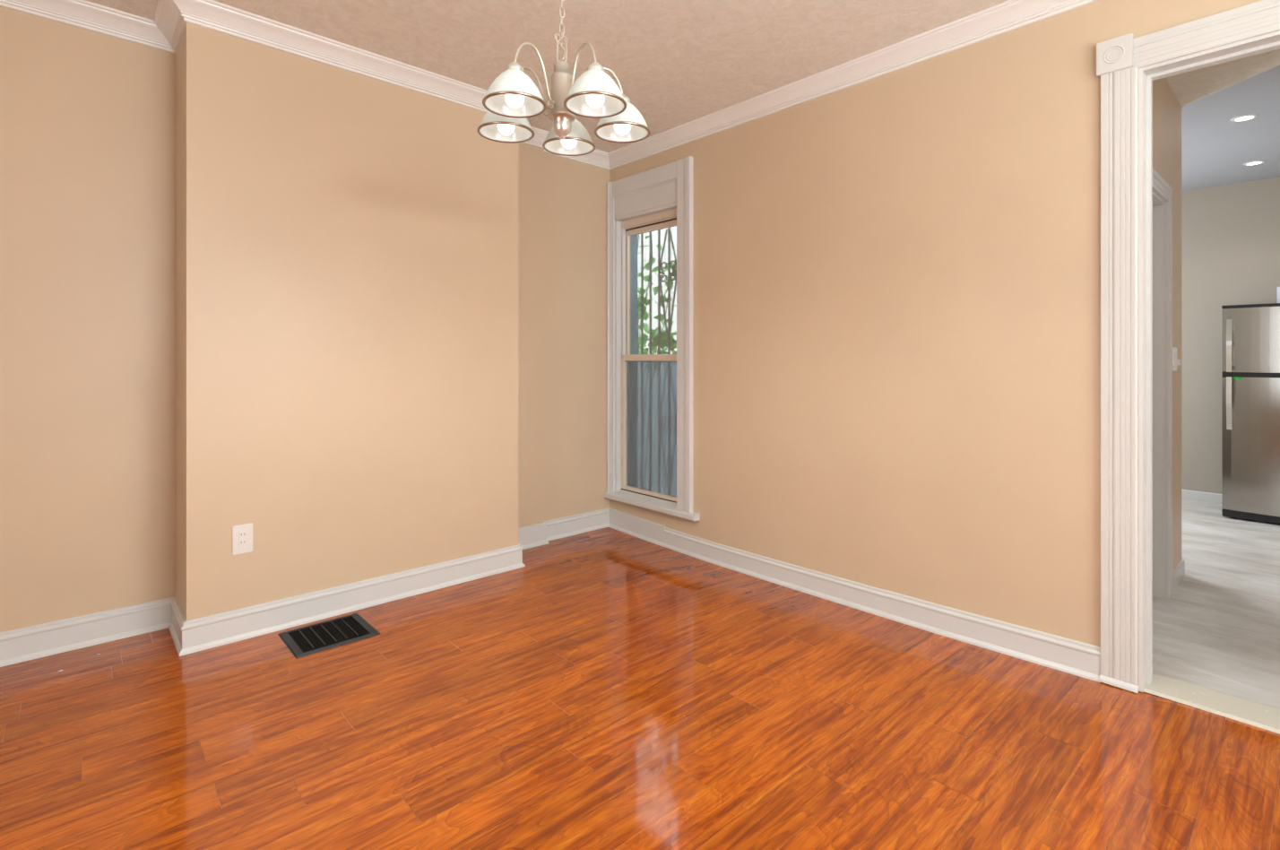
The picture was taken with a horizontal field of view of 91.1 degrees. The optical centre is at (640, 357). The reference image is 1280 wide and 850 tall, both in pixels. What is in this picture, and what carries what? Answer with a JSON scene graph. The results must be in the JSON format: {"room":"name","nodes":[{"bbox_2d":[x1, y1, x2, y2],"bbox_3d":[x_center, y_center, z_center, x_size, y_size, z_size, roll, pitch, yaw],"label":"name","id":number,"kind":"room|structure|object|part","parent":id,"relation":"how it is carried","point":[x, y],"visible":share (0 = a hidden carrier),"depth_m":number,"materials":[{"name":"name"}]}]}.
{"room":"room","nodes":[
{"label":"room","id":0,"kind":"room"},
{"bbox_2d":[0,6,609,631],"bbox_3d":[-1.920,-0.155,2.936,5.040,2.850,0.555,0,0,-42],"label":"wall","id":1,"kind":"structure","parent":0,"point":[307,302],"depth_m":2.83,"materials":[{"name":"beige paint"}]},
{"bbox_2d":[232,522,252,554],"bbox_3d":[-1.728,0.790,2.729,0.078,0.125,0.010,0,0,-42],"label":"wall outlet","id":2,"kind":"object","parent":1,"relation":"attached to","point":[242,534],"visible":1,"depth_m":2.73,"materials":[{"name":"white plastic"}]},
{"bbox_2d":[238,530,247,547],"bbox_3d":[-1.727,0.790,2.728,0.033,0.068,0.004,0,0,-42],"label":"receptacle","id":3,"kind":"object","parent":2,"relation":"attached to","point":[242,534],"depth_m":2.73,"materials":[{"name":"white plastic"}]},
{"bbox_2d":[0,507,610,666],"bbox_3d":[-1.865,1.152,2.839,4.750,0.136,0.393,0,0,-42],"label":"baseboard","id":4,"kind":"structure","parent":1,"relation":"attached to","point":[17,645],"depth_m":2.82,"materials":[{"name":"white paint"}]},
{"bbox_2d":[85,0,1008,152],"bbox_3d":[-0.091,-1.587,0.825,4.870,0.285,5.900,0,0,-42],"label":"ceiling","id":5,"kind":"structure","parent":0,"point":[678,62],"depth_m":2.83,"materials":[{"name":"beige paint"}]},
{"bbox_2d":[476,0,650,155],"bbox_3d":[-0.217,-1.039,1.750,0.495,0.854,0.491,0,0,-42],"label":"chandelier","id":6,"kind":"object","parent":5,"relation":"hanging from","point":[513,97],"visible":1,"depth_m":1.73,"materials":[{"name":"white glass"}]},
{"bbox_3d":[-0.388,-0.673,1.817,0.048,0.058,0.048,0,0,18],"label":"light bulb","id":7,"kind":"part","parent":6,"relation":"part of","materials":[{"name":"white glass"}]},
{"bbox_3d":[-0.388,-0.692,1.817,0.153,0.086,0.153,0,0,18],"label":"lamp shade","id":8,"kind":"part","parent":6,"relation":"part of","materials":[{"name":"white glass"}]},
{"bbox_3d":[-0.323,-0.692,1.619,0.153,0.086,0.153,0,0,36],"label":"lamp shade","id":9,"kind":"part","parent":6,"relation":"part of","materials":[{"name":"white glass"}]},
{"bbox_3d":[-0.323,-0.673,1.619,0.048,0.058,0.048,0,0,36],"label":"light bulb","id":10,"kind":"part","parent":6,"relation":"part of","materials":[{"name":"white glass"}]},
{"bbox_3d":[-0.281,-0.766,1.677,0.008,0.133,0.152,0,0,36],"label":"arm","id":11,"kind":"part","parent":6,"relation":"part of","materials":[{"name":"silver metal"}]},
{"bbox_3d":[-0.319,-0.766,1.794,0.152,0.133,0.008,0,0,18],"label":"arm","id":12,"kind":"part","parent":6,"relation":"part of","materials":[{"name":"silver metal"}]},
{"bbox_3d":[-0.220,-1.138,1.754,0.032,0.616,0.038,0,0,1],"label":"cord","id":13,"kind":"part","parent":6,"relation":"part of","materials":[{"name":"beige plastic"}]},
{"bbox_3d":[-0.219,-1.127,1.762,0.028,0.609,0.014,0,0,24],"label":"chain","id":14,"kind":"part","parent":6,"relation":"part of","materials":[{"name":"silver metal"}]},
{"bbox_3d":[-0.219,-0.673,1.939,0.048,0.058,0.048,0,0,0],"label":"light bulb","id":15,"kind":"part","parent":6,"relation":"part of","materials":[{"name":"white glass"}]},
{"bbox_3d":[-0.219,-0.692,1.939,0.153,0.086,0.153,0,0,0],"label":"lamp shade","id":16,"kind":"part","parent":6,"relation":"part of","materials":[{"name":"white glass"}]},
{"bbox_3d":[-0.158,-0.766,1.677,0.008,0.133,0.152,0,0,-36],"label":"arm","id":17,"kind":"part","parent":6,"relation":"part of","materials":[{"name":"silver metal"}]},
{"bbox_3d":[-0.115,-0.692,1.619,0.153,0.086,0.153,0,0,-36],"label":"lamp shade","id":18,"kind":"part","parent":6,"relation":"part of","materials":[{"name":"white glass"}]},
{"bbox_3d":[-0.115,-0.673,1.619,0.048,0.058,0.048,0,0,-36],"label":"light bulb","id":19,"kind":"part","parent":6,"relation":"part of","materials":[{"name":"white glass"}]},
{"bbox_3d":[-0.120,-0.766,1.794,0.152,0.133,0.008,0,0,-18],"label":"arm","id":20,"kind":"part","parent":6,"relation":"part of","materials":[{"name":"silver metal"}]},
{"bbox_3d":[-0.051,-0.673,1.817,0.048,0.058,0.048,0,0,-18],"label":"light bulb","id":21,"kind":"part","parent":6,"relation":"part of","materials":[{"name":"white glass"}]},
{"bbox_3d":[-0.051,-0.692,1.817,0.153,0.086,0.153,0,0,-18],"label":"lamp shade","id":22,"kind":"part","parent":6,"relation":"part of","materials":[{"name":"white glass"}]},
{"bbox_2d":[608,508,665,546],"bbox_3d":[-0.035,1.166,4.333,0.030,0.148,0.580,0,0,-42],"label":"baseboard","id":23,"kind":"structure","parent":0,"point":[644,529],"depth_m":4.31,"materials":[{"name":"white paint"}]},
{"bbox_2d":[0,498,1279,849],"bbox_3d":[1.618,1.250,2.215,9.070,0.060,6.060,0,0,-42],"label":"floor","id":24,"kind":"structure","parent":0,"point":[612,688],"depth_m":2.06,"materials":[{"name":"orange laminate"}]},
{"bbox_2d":[278,613,380,658],"bbox_3d":[-1.367,1.216,2.763,0.336,0.006,0.298,0,0,-42],"label":"floor vent","id":25,"kind":"object","parent":24,"relation":"in","point":[307,640],"visible":1,"depth_m":2.75,"materials":[{"name":"grey metal"}]},
{"bbox_2d":[1221,302,1279,523],"bbox_3d":[4.867,0.414,4.685,0.672,1.612,0.720,0,0,-42],"label":"refrigerator","id":26,"kind":"object","parent":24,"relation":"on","point":[1251,332],"visible":1,"depth_m":4.63,"materials":[{"name":"silver metal"}]},
{"bbox_3d":[4.427,0.346,4.715,0.060,0.396,0.031,0,0,-42],"label":"handle","id":27,"kind":"part","parent":26,"relation":"part of","materials":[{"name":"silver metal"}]},
{"bbox_3d":[4.427,-0.089,4.715,0.060,0.398,0.031,0,0,-42],"label":"handle","id":28,"kind":"part","parent":26,"relation":"part of","materials":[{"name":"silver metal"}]},
{"bbox_3d":[4.678,0.649,4.513,0.073,1.002,0.720,0,0,-42],"label":"door","id":29,"kind":"part","parent":26,"relation":"part of","materials":[{"name":"silver metal"}]},
{"bbox_3d":[4.693,1.180,4.527,0.064,0.056,0.720,0,0,-42],"label":"kick plate","id":30,"kind":"part","parent":26,"relation":"part of","materials":[{"name":"black plastic"}]},
{"bbox_3d":[4.678,-0.128,4.513,0.073,0.480,0.720,0,0,-42],"label":"freezer door","id":31,"kind":"part","parent":26,"relation":"part of","materials":[{"name":"silver metal"}]},
{"bbox_2d":[1276,286,1279,302],"bbox_3d":[4.863,-0.456,4.629,0.300,0.126,0.220,0,0,-42],"label":"carton","id":32,"kind":"object","parent":26,"relation":"on","point":[1277,288],"visible":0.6,"depth_m":4.60,"materials":[{"name":"white cardboard"}]},
{"bbox_2d":[609,11,1067,638],"bbox_3d":[0.793,-0.155,3.570,0.170,2.850,2.825,0,0,-42],"label":"wall","id":33,"kind":"structure","parent":0,"point":[880,263],"depth_m":2.98,"materials":[{"name":"beige paint"}]},
{"bbox_2d":[0,0,1098,170],"bbox_3d":[-0.072,-1.429,0.863,4.750,0.140,5.730,0,0,-42],"label":"trim","id":34,"kind":"structure","parent":33,"relation":"attached to","point":[165,32],"depth_m":2.85,"materials":[{"name":"white paint"}]},
{"bbox_2d":[604,155,699,521],"bbox_3d":[0.127,-0.120,4.293,0.265,2.281,0.898,0,0,-42],"label":"window","id":35,"kind":"structure","parent":33,"relation":"in","point":[650,212],"depth_m":4.32,"materials":[{"name":"white paint"}]},
{"bbox_3d":[-0.211,-0.142,4.524,0.034,2.238,0.058,0,0,-42],"label":"casing","id":36,"kind":"part","parent":35,"relation":"part of","materials":[{"name":"white paint"}]},
{"bbox_3d":[0.028,-1.206,4.270,0.022,0.111,0.640,0,0,-42],"label":"head casing","id":37,"kind":"part","parent":35,"relation":"part of","materials":[{"name":"white paint"}]},
{"bbox_3d":[0.043,-1.091,4.282,0.044,0.178,0.640,0,0,-42],"label":"filler panel","id":38,"kind":"part","parent":35,"relation":"part of","materials":[{"name":"white paint"}]},
{"bbox_3d":[0.081,0.465,4.317,0.030,0.970,0.616,0,0,-42],"label":"sash","id":39,"kind":"part","parent":35,"relation":"part of","materials":[{"name":"beige paint"}]},
{"bbox_3d":[0.108,-0.449,4.342,0.030,0.937,0.616,0,0,-42],"label":"sash","id":40,"kind":"part","parent":35,"relation":"part of","materials":[{"name":"beige paint"}]},
{"bbox_3d":[0.081,0.474,4.317,0.003,0.907,0.544,0,0,-42],"label":"pane","id":41,"kind":"part","parent":35,"relation":"part of","materials":[{"name":"clear glass"}]},
{"bbox_3d":[0.108,-0.451,4.342,0.003,0.869,0.564,0,0,-42],"label":"pane","id":42,"kind":"part","parent":35,"relation":"part of","materials":[{"name":"clear glass"}]},
{"bbox_3d":[0.281,-0.142,3.983,0.034,2.238,0.124,0,0,-42],"label":"casing","id":43,"kind":"part","parent":35,"relation":"part of","materials":[{"name":"white paint"}]},
{"bbox_2d":[663,527,1100,682],"bbox_3d":[0.953,1.174,3.247,0.028,0.145,2.358,0,0,-42],"label":"baseboard","id":44,"kind":"structure","parent":33,"relation":"attached to","point":[1075,657],"depth_m":2.90,"materials":[{"name":"white paint"}]},
{"bbox_2d":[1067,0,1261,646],"bbox_3d":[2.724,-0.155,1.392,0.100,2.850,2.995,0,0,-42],"label":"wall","id":45,"kind":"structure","parent":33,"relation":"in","point":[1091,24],"depth_m":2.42,"materials":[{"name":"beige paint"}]},
{"bbox_2d":[1096,0,1279,733],"bbox_3d":[2.204,0.017,1.995,0.208,2.407,1.206,0,0,-42],"label":"door frame","id":46,"kind":"structure","parent":45,"relation":"attached to","point":[1127,66],"depth_m":2.31,"materials":[{"name":"white paint"}]},
{"bbox_3d":[1.773,1.209,2.324,0.012,0.022,0.114,0,0,-42],"label":"shoe moulding","id":47,"kind":"part","parent":46,"relation":"part of","materials":[{"name":"white paint"}]},
{"bbox_3d":[1.784,0.077,2.336,0.021,2.285,0.112,0,0,-42],"label":"casing","id":48,"kind":"part","parent":46,"relation":"part of","materials":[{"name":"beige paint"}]},
{"bbox_3d":[2.144,-1.111,1.940,0.021,0.112,0.985,0,0,-42],"label":"head casing","id":49,"kind":"part","parent":46,"relation":"part of","materials":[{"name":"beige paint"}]},
{"bbox_2d":[1152,77,1181,570],"bbox_3d":[2.407,-0.155,3.039,1.645,2.850,0.130,0,0,-42],"label":"wall","id":50,"kind":"structure","parent":0,"point":[1166,108],"depth_m":3.38,"materials":[{"name":"beige paint"}]},
{"bbox_2d":[1152,168,1172,598],"bbox_3d":[2.330,0.177,2.955,0.940,2.085,0.151,0,0,-42],"label":"door","id":51,"kind":"structure","parent":50,"relation":"in","point":[1162,191],"depth_m":3.18,"materials":[{"name":"white paint"}]},
{"bbox_2d":[1172,346,1180,370],"bbox_3d":[2.855,0.009,3.341,0.165,0.124,0.026,0,0,-42],"label":"light switch","id":52,"kind":"object","parent":50,"relation":"attached to","point":[1175,361],"visible":0.84,"depth_m":3.34,"materials":[{"name":"white plastic"}]},
{"bbox_3d":[2.849,0.009,3.348,0.165,0.124,0.007,0,0,-42],"label":"plate","id":53,"kind":"part","parent":52,"relation":"part of","materials":[{"name":"white plastic"}]},
{"bbox_2d":[1172,559,1184,591],"bbox_3d":[2.912,1.181,3.401,0.410,0.078,0.013,0,0,-42],"label":"baseboard","id":54,"kind":"structure","parent":50,"relation":"attached to","point":[1179,572],"depth_m":3.40,"materials":[{"name":"white paint"}]},
{"bbox_2d":[1164,48,1279,191],"bbox_3d":[3.871,-1.548,3.342,4.219,0.265,4.700,0,0,-42],"label":"ceiling","id":55,"kind":"structure","parent":0,"point":[1215,148],"depth_m":3.82,"materials":[{"name":"paint"}]},
{"bbox_2d":[1229,113,1258,121],"bbox_3d":[3.620,-1.432,3.759,0.124,0.006,0.124,0,0,-42],"label":"recessed light","id":56,"kind":"object","parent":55,"relation":"in","point":[1243,117],"visible":1,"depth_m":3.75,"materials":[{"name":"white paint"}]},
{"bbox_2d":[1242,160,1265,165],"bbox_3d":[4.531,-1.432,4.630,0.124,0.006,0.124,0,0,-42],"label":"recessed light","id":57,"kind":"object","parent":55,"relation":"in","point":[1255,162],"visible":1,"depth_m":4.62,"materials":[{"name":"white"}]},
{"bbox_2d":[1181,176,1279,493],"bbox_3d":[5.396,-0.155,4.726,0.100,2.850,4.700,0,0,-42],"label":"wall","id":58,"kind":"structure","parent":0,"point":[1231,233],"depth_m":5.28,"materials":[{"name":"beige paint"}]},
{"bbox_2d":[1181,489,1222,503],"bbox_3d":[5.378,1.181,4.662,0.013,0.078,4.530,0,0,-42],"label":"baseboard","id":59,"kind":"structure","parent":58,"relation":"attached to","point":[1215,497],"depth_m":5.32,"materials":[{"name":"white paint"}]}
]}

